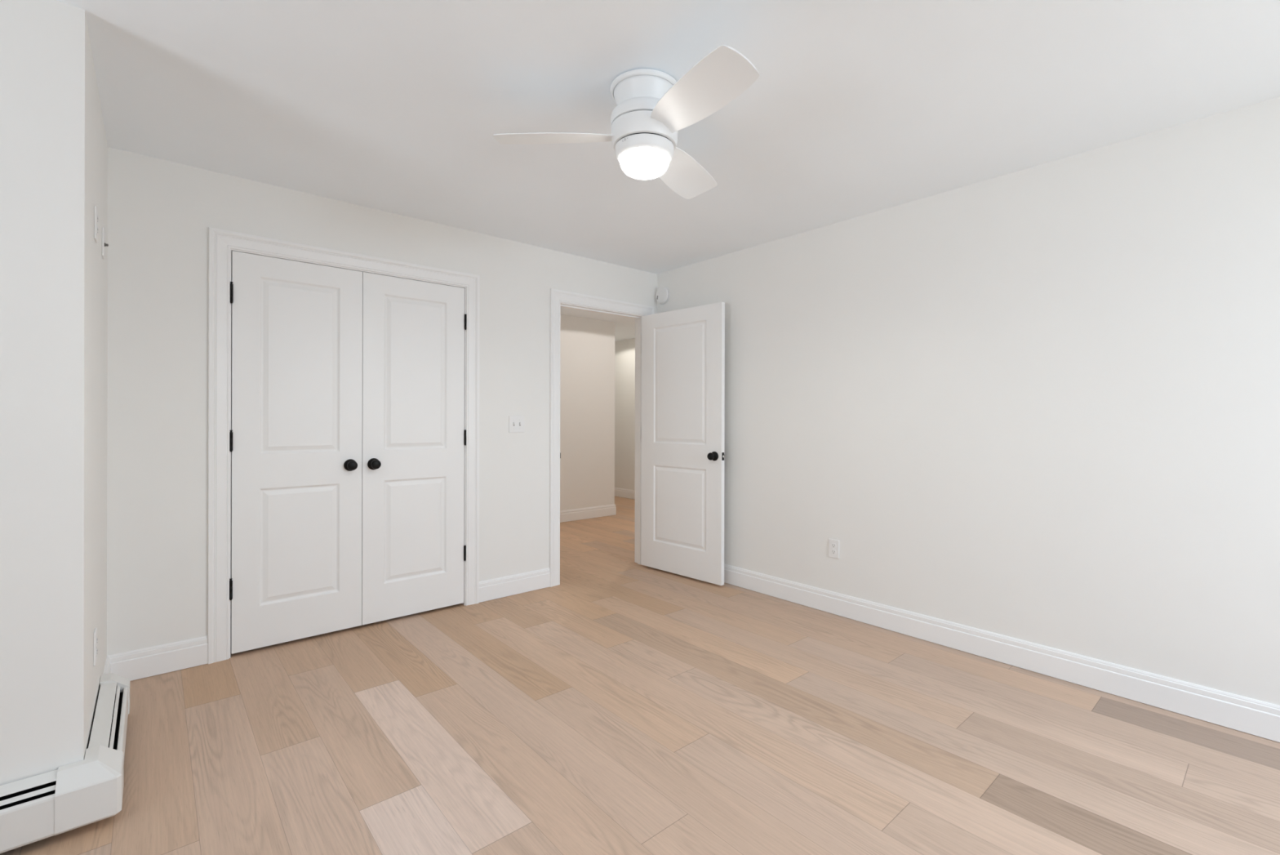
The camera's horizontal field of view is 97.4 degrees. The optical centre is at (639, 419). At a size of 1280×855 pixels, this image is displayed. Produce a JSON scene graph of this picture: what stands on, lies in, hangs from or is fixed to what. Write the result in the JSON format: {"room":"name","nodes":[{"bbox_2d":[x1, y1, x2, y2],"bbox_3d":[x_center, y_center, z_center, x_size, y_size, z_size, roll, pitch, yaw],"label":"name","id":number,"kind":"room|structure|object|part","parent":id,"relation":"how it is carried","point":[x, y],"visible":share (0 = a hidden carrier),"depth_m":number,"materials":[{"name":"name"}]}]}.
{"room":"empty bedroom","nodes":[
{"label":"empty bedroom","id":0,"kind":"room"},
{"bbox_2d":[0,0,28,785],"bbox_3d":[-2.818,-0.013,0.762,2.723,2.428,0.115,0,0,-41],"label":"wall","id":1,"kind":"structure","parent":0,"point":[14,14],"depth_m":1.59,"materials":[{"name":"paint"}]},
{"bbox_2d":[0,745,124,853],"bbox_3d":[-2.683,1.099,0.796,2.874,0.164,0.159,0,0,-41],"label":"baseboard heater","id":2,"kind":"object","parent":1,"relation":"attached to","point":[89,790],"visible":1,"depth_m":1.61,"materials":[{"name":"metal"}]},
{"bbox_3d":[-2.683,1.117,0.706,2.758,0.115,0.014,0,0,-41],"label":"panel","id":3,"kind":"part","parent":2,"relation":"part of","materials":[{"name":"metal"}]},
{"bbox_3d":[-2.730,1.105,0.760,2.758,0.152,0.002,0,0,-41],"label":"plate","id":4,"kind":"part","parent":2,"relation":"part of","materials":[{"name":"white metal"}]},
{"bbox_3d":[-2.714,1.028,0.742,2.758,0.013,0.046,0,0,-41],"label":"lid","id":5,"kind":"part","parent":2,"relation":"part of","materials":[{"name":"metal"}]},
{"bbox_2d":[26,0,107,777],"bbox_3d":[-2.076,-0.012,2.072,0.115,2.428,1.126,0,0,-41],"label":"wall","id":6,"kind":"structure","parent":0,"point":[68,270],"depth_m":1.66,"materials":[{"name":"paint"}]},
{"bbox_2d":[93,627,97,665],"bbox_3d":[-1.923,0.802,1.987,0.008,0.114,0.070,0,0,-41],"label":"wall outlet","id":7,"kind":"object","parent":6,"relation":"attached to","point":[95,634],"visible":1,"depth_m":1.96,"materials":[{"name":"plastic"}]},
{"bbox_2d":[93,205,97,243],"bbox_3d":[-1.916,-0.686,1.982,0.008,0.114,0.070,0,0,-41],"label":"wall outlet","id":8,"kind":"object","parent":6,"relation":"attached to","point":[95,211],"visible":1,"depth_m":1.96,"materials":[{"name":"plastic"}]},
{"bbox_2d":[102,226,108,259],"bbox_3d":[-2.167,-0.712,2.281,0.018,0.114,0.070,0,0,-41],"label":"cable plate","id":9,"kind":"object","parent":6,"relation":"attached to","point":[104,244],"visible":1,"depth_m":2.25,"materials":[{"name":"plastic"}]},
{"bbox_2d":[102,655,111,674],"bbox_3d":[-2.273,1.132,2.395,0.014,0.133,0.385,0,0,-41],"label":"baseboard","id":10,"kind":"structure","parent":6,"relation":"attached to","point":[107,669],"depth_m":2.46,"materials":[{"name":"paint"}]},
{"bbox_2d":[87,672,129,756],"bbox_3d":[-1.890,1.100,2.010,0.085,0.164,0.683,0,0,-41],"label":"baseboard heater","id":11,"kind":"object","parent":6,"relation":"attached to","point":[109,724],"visible":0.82,"depth_m":2.00,"materials":[{"name":"metal"}]},
{"bbox_3d":[-1.909,1.106,1.969,0.002,0.152,0.646,0,0,-41],"label":"plate","id":12,"kind":"part","parent":11,"relation":"part of","materials":[{"name":"white metal"}]},
{"bbox_3d":[-1.890,1.030,1.985,0.046,0.013,0.646,0,0,-41],"label":"lid","id":13,"kind":"part","parent":11,"relation":"part of","materials":[{"name":"metal"}]},
{"bbox_3d":[-1.854,1.119,2.017,0.014,0.115,0.646,0,0,-41],"label":"panel","id":14,"kind":"part","parent":11,"relation":"part of","materials":[{"name":"metal"}]},
{"bbox_2d":[231,255,231,337],"bbox_3d":[-2.030,-0.013,3.506,2.062,2.428,0.750,0,0,-41],"label":"wall","id":15,"kind":"structure","parent":0,"point":[231,255],"depth_m":3.44,"materials":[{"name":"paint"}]},
{"bbox_2d":[106,146,657,655],"bbox_3d":[-0.350,-0.009,4.388,5.757,2.428,0.115,0,0,-41],"label":"wall","id":16,"kind":"structure","parent":0,"point":[161,213],"depth_m":2.75,"materials":[{"name":"paint"}]},
{"bbox_2d":[229,250,362,653],"bbox_3d":[-1.822,0.167,3.020,0.618,2.032,0.098,0,0,-41],"label":"door","id":17,"kind":"structure","parent":16,"relation":"in","point":[295,433],"depth_m":3.02,"materials":[{"name":"paint"}]},
{"bbox_3d":[-1.624,0.259,3.168,0.067,0.067,0.063,0,0,-41],"label":"knob","id":18,"kind":"part","parent":17,"relation":"part of","materials":[{"name":"black metal"}]},
{"bbox_2d":[107,567,550,680],"bbox_3d":[-1.525,1.134,3.288,2.314,0.133,0.014,0,0,-41],"label":"baseboard","id":19,"kind":"structure","parent":16,"relation":"attached to","point":[146,662],"depth_m":2.71,"materials":[{"name":"paint"}]},
{"bbox_2d":[208,226,479,663],"bbox_3d":[-1.627,0.130,3.270,1.410,2.145,0.134,0,0,-41],"label":"door frame","id":20,"kind":"structure","parent":16,"relation":"attached to","point":[221,242],"depth_m":2.82,"materials":[{"name":"paint"}]},
{"bbox_2d":[361,271,466,624],"bbox_3d":[-1.352,0.168,3.427,0.618,2.032,0.098,0,0,-41],"label":"door","id":21,"kind":"structure","parent":16,"relation":"in","point":[414,550],"depth_m":3.42,"materials":[{"name":"paint"}]},
{"bbox_3d":[-1.530,0.259,3.250,0.067,0.067,0.063,0,0,-41],"label":"knob","id":22,"kind":"part","parent":21,"relation":"part of","materials":[{"name":"black metal"}]},
{"bbox_2d":[508,415,524,432],"bbox_3d":[-0.846,0.033,3.872,0.117,0.114,0.016,0,0,-41],"label":"light switch","id":23,"kind":"object","parent":16,"relation":"attached to","point":[516,422],"visible":1,"depth_m":3.87,"materials":[{"name":"plastic"}]},
{"bbox_2d":[549,288,654,586],"bbox_3d":[-0.309,0.132,4.422,1.005,2.145,0.150,0,0,-41],"label":"door frame","id":24,"kind":"structure","parent":16,"relation":"attached to","point":[558,299],"depth_m":4.10,"materials":[{"name":"paint"}]},
{"bbox_2d":[640,302,724,585],"bbox_3d":[0.310,0.174,4.328,0.161,2.032,0.833,0,0,-45],"label":"door","id":25,"kind":"structure","parent":16,"relation":"in","point":[683,349],"depth_m":4.27,"materials":[{"name":"paint"}]},
{"bbox_3d":[0.519,0.266,4.049,0.063,0.067,0.067,0,0,-45],"label":"knob","id":26,"kind":"part","parent":25,"relation":"part of","materials":[{"name":"black metal"}]},
{"bbox_2d":[560,314,614,511],"bbox_3d":[-2.282,-0.016,7.451,2.490,2.428,3.125,0,0,-41],"label":"wall","id":27,"kind":"structure","parent":0,"point":[587,354],"depth_m":6.80,"materials":[{"name":"paint"}]},
{"bbox_2d":[560,504,616,522],"bbox_3d":[-2.275,1.130,7.450,2.504,0.133,3.139,0,0,-41],"label":"baseboard","id":28,"kind":"structure","parent":27,"relation":"attached to","point":[568,515],"depth_m":6.79,"materials":[{"name":"paint"}]},
{"bbox_2d":[614,337,635,489],"bbox_3d":[0.206,-0.010,8.232,0.115,2.428,5.200,0,0,-41],"label":"wall","id":29,"kind":"structure","parent":0,"point":[624,349],"depth_m":8.65,"materials":[{"name":"paint"}]},
{"bbox_2d":[614,487,635,498],"bbox_3d":[0.117,1.135,8.234,0.014,0.133,5.085,0,0,-41],"label":"baseboard","id":30,"kind":"structure","parent":29,"relation":"attached to","point":[622,492],"depth_m":8.63,"materials":[{"name":"paint"}]},
{"bbox_2d":[0,495,1279,854],"bbox_3d":[-1.350,1.263,3.450,9.096,0.120,10.400,0,0,-41],"label":"floor","id":31,"kind":"structure","parent":0,"point":[622,705],"depth_m":2.11,"materials":[{"name":"brown wood"}]},
{"bbox_2d":[57,0,1279,341],"bbox_3d":[-1.338,-1.285,3.453,8.710,0.120,10.630,0,0,-41],"label":"ceiling","id":32,"kind":"structure","parent":0,"point":[854,108],"depth_m":2.13,"materials":[{"name":"paint"}]},
{"bbox_2d":[493,44,759,199],"bbox_3d":[0.093,-1.063,2.051,0.991,0.316,0.950,0,0,-41],"label":"ceiling fan","id":33,"kind":"object","parent":32,"relation":"hanging from","point":[647,117],"visible":1,"depth_m":1.98,"materials":[{"name":"white"}]},
{"bbox_3d":[-0.312,-1.034,2.067,0.448,0.049,0.174,0,0,4],"label":"fan blade","id":34,"kind":"part","parent":33,"relation":"part of","materials":[{"name":"white plastic"}]},
{"bbox_3d":[0.017,-1.211,2.078,0.255,0.020,0.255,0,0,-41],"label":"ceiling plate","id":35,"kind":"part","parent":33,"relation":"part of","materials":[{"name":"white metal"}]},
{"bbox_3d":[0.172,-1.033,2.368,0.174,0.049,0.448,0,0,34],"label":"fan blade","id":36,"kind":"part","parent":33,"relation":"part of","materials":[{"name":"white plastic"}]},
{"bbox_3d":[0.191,-1.033,1.799,0.174,0.049,0.448,0,0,-26],"label":"fan blade","id":37,"kind":"part","parent":33,"relation":"part of","materials":[{"name":"white plastic"}]},
{"bbox_2d":[657,96,1279,705],"bbox_3d":[1.886,-0.003,2.808,0.115,2.428,5.200,0,0,-41],"label":"wall","id":38,"kind":"structure","parent":0,"point":[1040,404],"depth_m":2.66,"materials":[{"name":"paint"}]},
{"bbox_2d":[655,286,670,304],"bbox_3d":[0.185,-1.027,4.658,0.040,0.144,0.144,0,0,-41],"label":"smoke detector","id":39,"kind":"object","parent":38,"relation":"attached to","point":[663,294],"visible":1,"depth_m":4.63,"materials":[{"name":"plastic"}]},
{"bbox_3d":[0.197,-1.027,4.668,0.008,0.144,0.144,0,0,-41],"label":"mounting plate","id":40,"kind":"part","parent":39,"relation":"part of","materials":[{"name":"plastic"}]},
{"bbox_2d":[828,538,839,558],"bbox_3d":[1.206,0.804,3.498,0.008,0.114,0.070,0,0,-41],"label":"wall outlet","id":41,"kind":"object","parent":38,"relation":"attached to","point":[833,544],"visible":1,"depth_m":3.50,"materials":[{"name":"plastic"}]},
{"bbox_2d":[831,542,835,547],"bbox_3d":[1.204,0.785,3.497,0.002,0.028,0.035,0,0,-41],"label":"receptacle","id":42,"kind":"object","parent":41,"relation":"attached to","point":[833,544],"depth_m":3.50,"materials":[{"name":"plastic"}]},
{"bbox_2d":[831,549,836,554],"bbox_3d":[1.204,0.824,3.497,0.002,0.028,0.035,0,0,-41],"label":"receptacle","id":43,"kind":"object","parent":41,"relation":"attached to","point":[833,551],"depth_m":3.49,"materials":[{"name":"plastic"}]},
{"bbox_2d":[724,564,1279,742],"bbox_3d":[1.834,1.142,2.767,0.014,0.133,5.200,0,0,-41],"label":"baseboard","id":44,"kind":"structure","parent":38,"relation":"attached to","point":[1260,718],"depth_m":2.66,"materials":[{"name":"paint"}]}
]}

